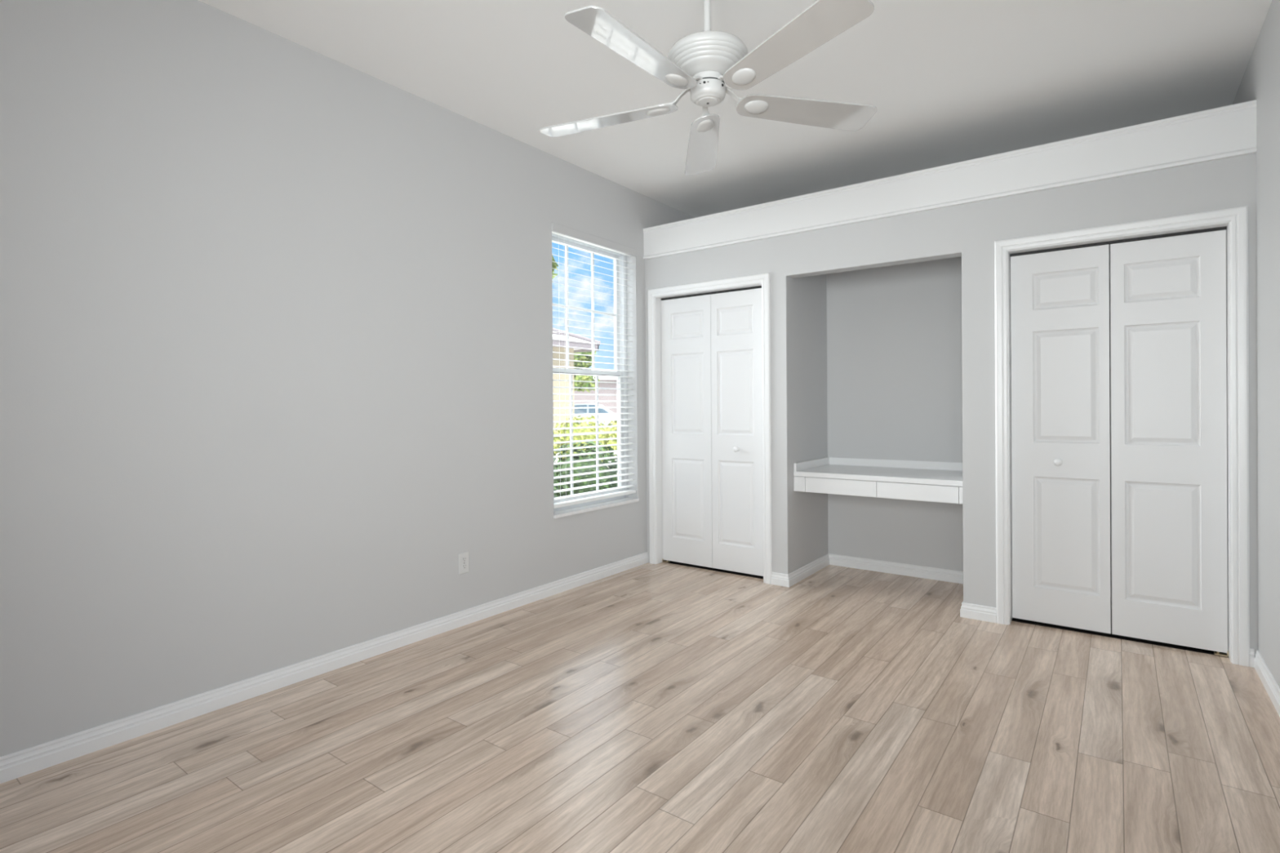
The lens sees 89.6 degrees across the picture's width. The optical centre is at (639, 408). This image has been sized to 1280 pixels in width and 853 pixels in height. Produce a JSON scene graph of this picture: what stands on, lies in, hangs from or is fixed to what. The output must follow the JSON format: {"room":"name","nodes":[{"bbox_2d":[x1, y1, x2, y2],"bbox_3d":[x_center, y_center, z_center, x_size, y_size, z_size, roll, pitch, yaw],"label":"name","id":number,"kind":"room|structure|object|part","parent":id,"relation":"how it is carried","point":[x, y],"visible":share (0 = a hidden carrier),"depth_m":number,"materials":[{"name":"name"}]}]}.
{"room":"empty bedroom","nodes":[
{"label":"empty bedroom","id":0,"kind":"room"},
{"bbox_2d":[0,0,694,756],"bbox_3d":[-1.381,-0.211,3.280,0.200,2.867,6.226,0,0,37],"label":"wall","id":1,"kind":"structure","parent":0,"point":[276,339],"depth_m":2.72,"materials":[{"name":"grey paint"}]},
{"bbox_2d":[0,551,648,783],"bbox_3d":[-1.494,1.184,2.938,0.014,0.082,5.222,0,0,37],"label":"baseboard","id":2,"kind":"structure","parent":1,"relation":"attached to","point":[20,763],"depth_m":2.75,"materials":[{"name":"white wood"}]},
{"bbox_2d":[458,551,469,574],"bbox_3d":[-0.990,0.872,3.625,0.009,0.116,0.070,0,0,37],"label":"wall outlet","id":3,"kind":"object","parent":1,"relation":"attached to","point":[464,557],"visible":1,"depth_m":3.62,"materials":[{"name":"white plastic"}]},
{"bbox_2d":[462,564,466,568],"bbox_3d":[-0.988,0.891,3.624,0.004,0.027,0.029,0,0,37],"label":"receptacle","id":4,"kind":"object","parent":3,"relation":"attached to","point":[464,566],"depth_m":3.62,"materials":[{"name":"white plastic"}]},
{"bbox_2d":[462,556,466,562],"bbox_3d":[-0.989,0.852,3.624,0.004,0.027,0.029,0,0,37],"label":"receptacle","id":5,"kind":"object","parent":3,"relation":"attached to","point":[464,558],"depth_m":3.62,"materials":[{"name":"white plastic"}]},
{"bbox_2d":[551,222,639,518],"bbox_3d":[-0.372,-0.249,4.628,0.214,1.935,0.920,0,0,37],"label":"window","id":6,"kind":"structure","parent":1,"relation":"in","point":[565,511],"depth_m":4.94,"materials":[{"name":"white plastic"}]},
{"bbox_3d":[-0.414,-0.708,4.656,0.028,0.928,0.830,0,0,37],"label":"sash","id":7,"kind":"part","parent":6,"relation":"part of","materials":[{"name":"white plastic"}]},
{"bbox_3d":[-0.382,0.193,4.640,0.028,0.937,0.830,0,0,37],"label":"sash","id":8,"kind":"part","parent":6,"relation":"part of","materials":[{"name":"white plastic"}]},
{"bbox_2d":[551,222,636,508],"bbox_3d":[-0.319,-0.279,4.589,0.074,1.870,0.912,0,0,37],"label":"window blind","id":9,"kind":"object","parent":6,"relation":"attached to","point":[558,229],"visible":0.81,"depth_m":4.55,"materials":[{"name":"white plastic"}]},
{"bbox_3d":[-0.523,-0.263,4.329,0.052,1.803,0.002,0,0,37],"label":"ladder cord","id":10,"kind":"part","parent":9,"relation":"part of","materials":[{"name":"white fabric"}]},
{"bbox_3d":[-0.320,0.644,4.597,0.052,0.024,0.900,0,0,37],"label":"rail","id":11,"kind":"part","parent":9,"relation":"part of","materials":[{"name":"white plastic"}]},
{"bbox_3d":[-0.129,-0.268,4.859,0.052,1.803,0.002,0,0,37],"label":"ladder cord","id":12,"kind":"part","parent":9,"relation":"part of","materials":[{"name":"white fabric"}]},
{"bbox_3d":[-0.365,0.707,4.632,0.214,0.022,0.920,0,0,37],"label":"sill","id":13,"kind":"part","parent":6,"relation":"part of","materials":[{"name":"white wood"}]},
{"bbox_2d":[0,560,1279,852],"bbox_3d":[0.086,1.289,2.205,3.826,0.154,6.226,0,0,37],"label":"floor","id":14,"kind":"structure","parent":0,"point":[662,707],"depth_m":2.32,"materials":[{"name":"brown wood"}]},
{"bbox_2d":[198,0,1272,217],"bbox_3d":[0.065,-1.726,2.195,3.826,0.150,6.226,0,0,37],"label":"ceiling","id":15,"kind":"structure","parent":0,"point":[948,82],"depth_m":3.18,"materials":[{"name":"white paint"}]},
{"bbox_2d":[538,0,876,175],"bbox_3d":[0.210,-1.358,2.269,1.284,0.589,1.240,0,0,37],"label":"ceiling fan","id":16,"kind":"object","parent":15,"relation":"hanging from","point":[700,64],"visible":1,"depth_m":2.19,"materials":[{"name":"white plastic"}]},
{"bbox_3d":[-0.120,-1.088,2.439,0.548,0.006,0.144,-2,11,21],"label":"blade","id":17,"kind":"part","parent":16,"relation":"part of","materials":[{"name":"white wood"}]},
{"bbox_3d":[-0.001,-1.102,1.999,0.144,0.006,0.548,13,8,38],"label":"blade","id":18,"kind":"part","parent":16,"relation":"part of","materials":[{"name":"white wood"}]},
{"bbox_3d":[0.262,-1.090,2.689,0.144,0.006,0.548,-13,-2,2],"label":"blade","id":19,"kind":"part","parent":16,"relation":"part of","materials":[{"name":"white wood"}]},
{"bbox_3d":[0.455,-1.112,1.976,0.144,0.006,0.548,14,-9,-32],"label":"blade","id":20,"kind":"part","parent":16,"relation":"part of","materials":[{"name":"white wood"}]},
{"bbox_3d":[0.617,-1.105,2.403,0.548,0.006,0.144,-1,-13,-15],"label":"blade","id":21,"kind":"part","parent":16,"relation":"part of","materials":[{"name":"white wood"}]},
{"bbox_2d":[644,105,1257,654],"bbox_3d":[1.696,-0.236,4.342,3.476,2.867,0.854,0,0,37],"label":"wall","id":22,"kind":"structure","parent":0,"point":[882,331],"depth_m":4.41,"materials":[{"name":"grey paint"}]},
{"bbox_2d":[647,272,772,584],"bbox_3d":[0.515,0.141,4.751,1.026,2.127,0.132,0,0,37],"label":"trim","id":23,"kind":"structure","parent":22,"relation":"attached to","point":[655,296],"depth_m":4.88,"materials":[{"name":"white wood"}]},
{"bbox_2d":[661,285,763,576],"bbox_3d":[0.526,0.171,4.767,0.896,2.058,0.079,0,0,37],"label":"door","id":24,"kind":"structure","parent":22,"relation":"in","point":[712,353],"depth_m":4.76,"materials":[{"name":"white wood"}]},
{"bbox_3d":[0.692,0.295,4.624,0.040,0.040,0.045,0,0,37],"label":"knob","id":25,"kind":"part","parent":24,"relation":"part of","materials":[{"name":"white ceramic"}]},
{"bbox_2d":[793,457,962,503],"bbox_3d":[1.678,0.470,4.363,1.071,0.191,0.649,0,0,37],"label":"desk","id":26,"kind":"object","parent":22,"relation":"attached to","point":[912,480],"visible":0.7,"depth_m":4.23,"materials":[{"name":"white laminate"}]},
{"bbox_3d":[1.449,0.517,4.419,0.473,0.100,0.456,0,0,37],"label":"drawer","id":27,"kind":"part","parent":26,"relation":"part of","materials":[{"name":"white laminate"}]},
{"bbox_3d":[1.831,0.515,4.135,0.473,0.100,0.456,0,0,37],"label":"drawer","id":28,"kind":"part","parent":26,"relation":"part of","materials":[{"name":"white laminate"}]},
{"bbox_2d":[771,553,996,622],"bbox_3d":[1.670,1.157,4.302,1.357,0.082,0.768,0,0,37],"label":"baseboard","id":29,"kind":"structure","parent":22,"relation":"attached to","point":[984,613],"depth_m":4.52,"materials":[{"name":"white wood"}]},
{"bbox_2d":[829,457,962,471],"bbox_3d":[1.866,0.400,4.616,1.035,0.055,0.018,0,0,37],"label":"backsplash","id":30,"kind":"structure","parent":22,"relation":"attached to","point":[957,466],"depth_m":4.62,"materials":[{"name":"white laminate"}]},
{"bbox_2d":[643,99,1257,259],"bbox_3d":[1.433,-1.284,3.994,3.476,0.236,0.044,0,0,37],"label":"trim","id":31,"kind":"structure","parent":22,"relation":"attached to","point":[1230,131],"depth_m":3.59,"materials":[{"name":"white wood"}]},
{"bbox_2d":[1009,226,1228,657],"bbox_3d":[2.443,0.162,3.345,0.904,2.058,0.079,0,0,37],"label":"door","id":32,"kind":"structure","parent":22,"relation":"in","point":[1168,326],"depth_m":3.32,"materials":[{"name":"white wood"}]},
{"bbox_3d":[2.251,0.289,3.467,0.040,0.040,0.045,0,0,37],"label":"knob","id":33,"kind":"part","parent":32,"relation":"part of","materials":[{"name":"white ceramic"}]},
{"bbox_2d":[994,205,1249,666],"bbox_3d":[2.432,0.132,3.329,1.034,2.127,0.132,0,0,37],"label":"trim","id":34,"kind":"structure","parent":22,"relation":"attached to","point":[1236,219],"depth_m":3.07,"materials":[{"name":"white wood"}]},
{"bbox_2d":[1249,648,1254,667],"bbox_3d":[2.826,1.153,2.974,0.015,0.082,0.014,0,0,37],"label":"baseboard","id":35,"kind":"structure","parent":22,"relation":"attached to","point":[1251,651],"depth_m":2.97,"materials":[{"name":"white wood"}]},
{"bbox_2d":[1231,0,1279,687],"bbox_3d":[1.540,-0.224,1.113,0.120,2.867,6.226,0,0,37],"label":"wall","id":36,"kind":"structure","parent":0,"point":[1260,81],"depth_m":2.74,"materials":[{"name":"grey paint"}]},
{"bbox_2d":[1253,648,1279,716],"bbox_3d":[1.640,1.167,1.353,0.014,0.082,4.032,0,0,37],"label":"baseboard","id":37,"kind":"structure","parent":36,"relation":"attached to","point":[1264,673],"depth_m":2.71,"materials":[{"name":"white wood"}]},
{"label":"outside","id":38,"kind":"structure","parent":0,"visible":0},
{"bbox_2d":[554,426,617,467],"bbox_3d":[-12.679,1.415,46.778,69.800,0.200,100.000,0,0,37],"label":"ground","id":39,"kind":"structure","parent":38,"point":[557,454],"depth_m":16.93,"materials":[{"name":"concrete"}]},
{"bbox_2d":[551,254,558,282],"bbox_3d":[-1.942,-0.847,9.521,1.517,4.440,1.432,0,0,-13],"label":"street tree","id":40,"kind":"object","parent":39,"relation":"on","point":[554,265],"visible":0.02,"depth_m":9.29,"materials":[{"name":"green plant"}]},
{"bbox_2d":[553,438,557,455],"bbox_3d":[-2.390,0.778,12.479,1.507,1.246,1.695,0,0,37],"label":"bush","id":41,"kind":"object","parent":39,"relation":"on","point":[554,445],"visible":0.02,"depth_m":12.62,"materials":[{"name":"yellow plant"}]},
{"bbox_2d":[553,460,570,497],"bbox_3d":[-1.006,0.850,5.254,0.876,1.116,1.002,0,0,37],"label":"shrub","id":42,"kind":"object","parent":39,"relation":"on","point":[556,473],"visible":0.04,"depth_m":5.33,"materials":[{"name":"green plant"}]},
{"bbox_2d":[552,328,600,445],"bbox_3d":[-8.566,-1.260,18.163,9.529,5.287,11.980,0,0,37],"label":"house","id":43,"kind":"structure","parent":39,"relation":"on","point":[555,335],"depth_m":19.57,"materials":[{"name":"beige paint"}]},
{"bbox_2d":[553,440,617,496],"bbox_3d":[-0.550,0.853,6.312,1.056,1.095,1.158,0,0,37],"label":"shrub","id":44,"kind":"object","parent":39,"relation":"on","point":[604,448],"visible":0.21,"depth_m":6.07,"materials":[{"name":"green plant"}]},
{"bbox_2d":[553,414,617,465],"bbox_3d":[-1.260,0.763,14.014,1.488,1.231,1.677,0,0,37],"label":"bush","id":45,"kind":"object","parent":39,"relation":"on","point":[592,423],"visible":0.27,"depth_m":13.66,"materials":[{"name":"yellow plant"}]},
{"bbox_2d":[573,351,599,392],"bbox_3d":[-3.762,-1.288,33.038,3.391,5.186,3.031,-1,0,-35],"label":"street tree","id":46,"kind":"object","parent":39,"relation":"on","point":[576,357],"visible":0.16,"depth_m":32.70,"materials":[{"name":"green plant"}]},
{"bbox_2d":[573,369,617,413],"bbox_3d":[-8.735,-0.875,50.227,21.200,4.300,8.200,0,0,-4],"label":"house","id":47,"kind":"structure","parent":39,"relation":"on","point":[605,379],"depth_m":47.16,"materials":[{"name":"pink paint"}]},
{"bbox_2d":[573,403,617,427],"bbox_3d":[-2.594,0.509,34.905,4.440,1.550,1.820,0,0,-4],"label":"parked car","id":48,"kind":"object","parent":39,"relation":"on","point":[587,411],"visible":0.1,"depth_m":34.10,"materials":[{"name":"white paint"}]},
{"bbox_2d":[606,418,617,458],"bbox_3d":[-0.137,0.749,15.349,1.541,1.290,1.686,0,0,37],"label":"bush","id":49,"kind":"object","parent":39,"relation":"on","point":[615,428],"visible":0.05,"depth_m":15.06,"materials":[{"name":"yellow plant"}]}
]}

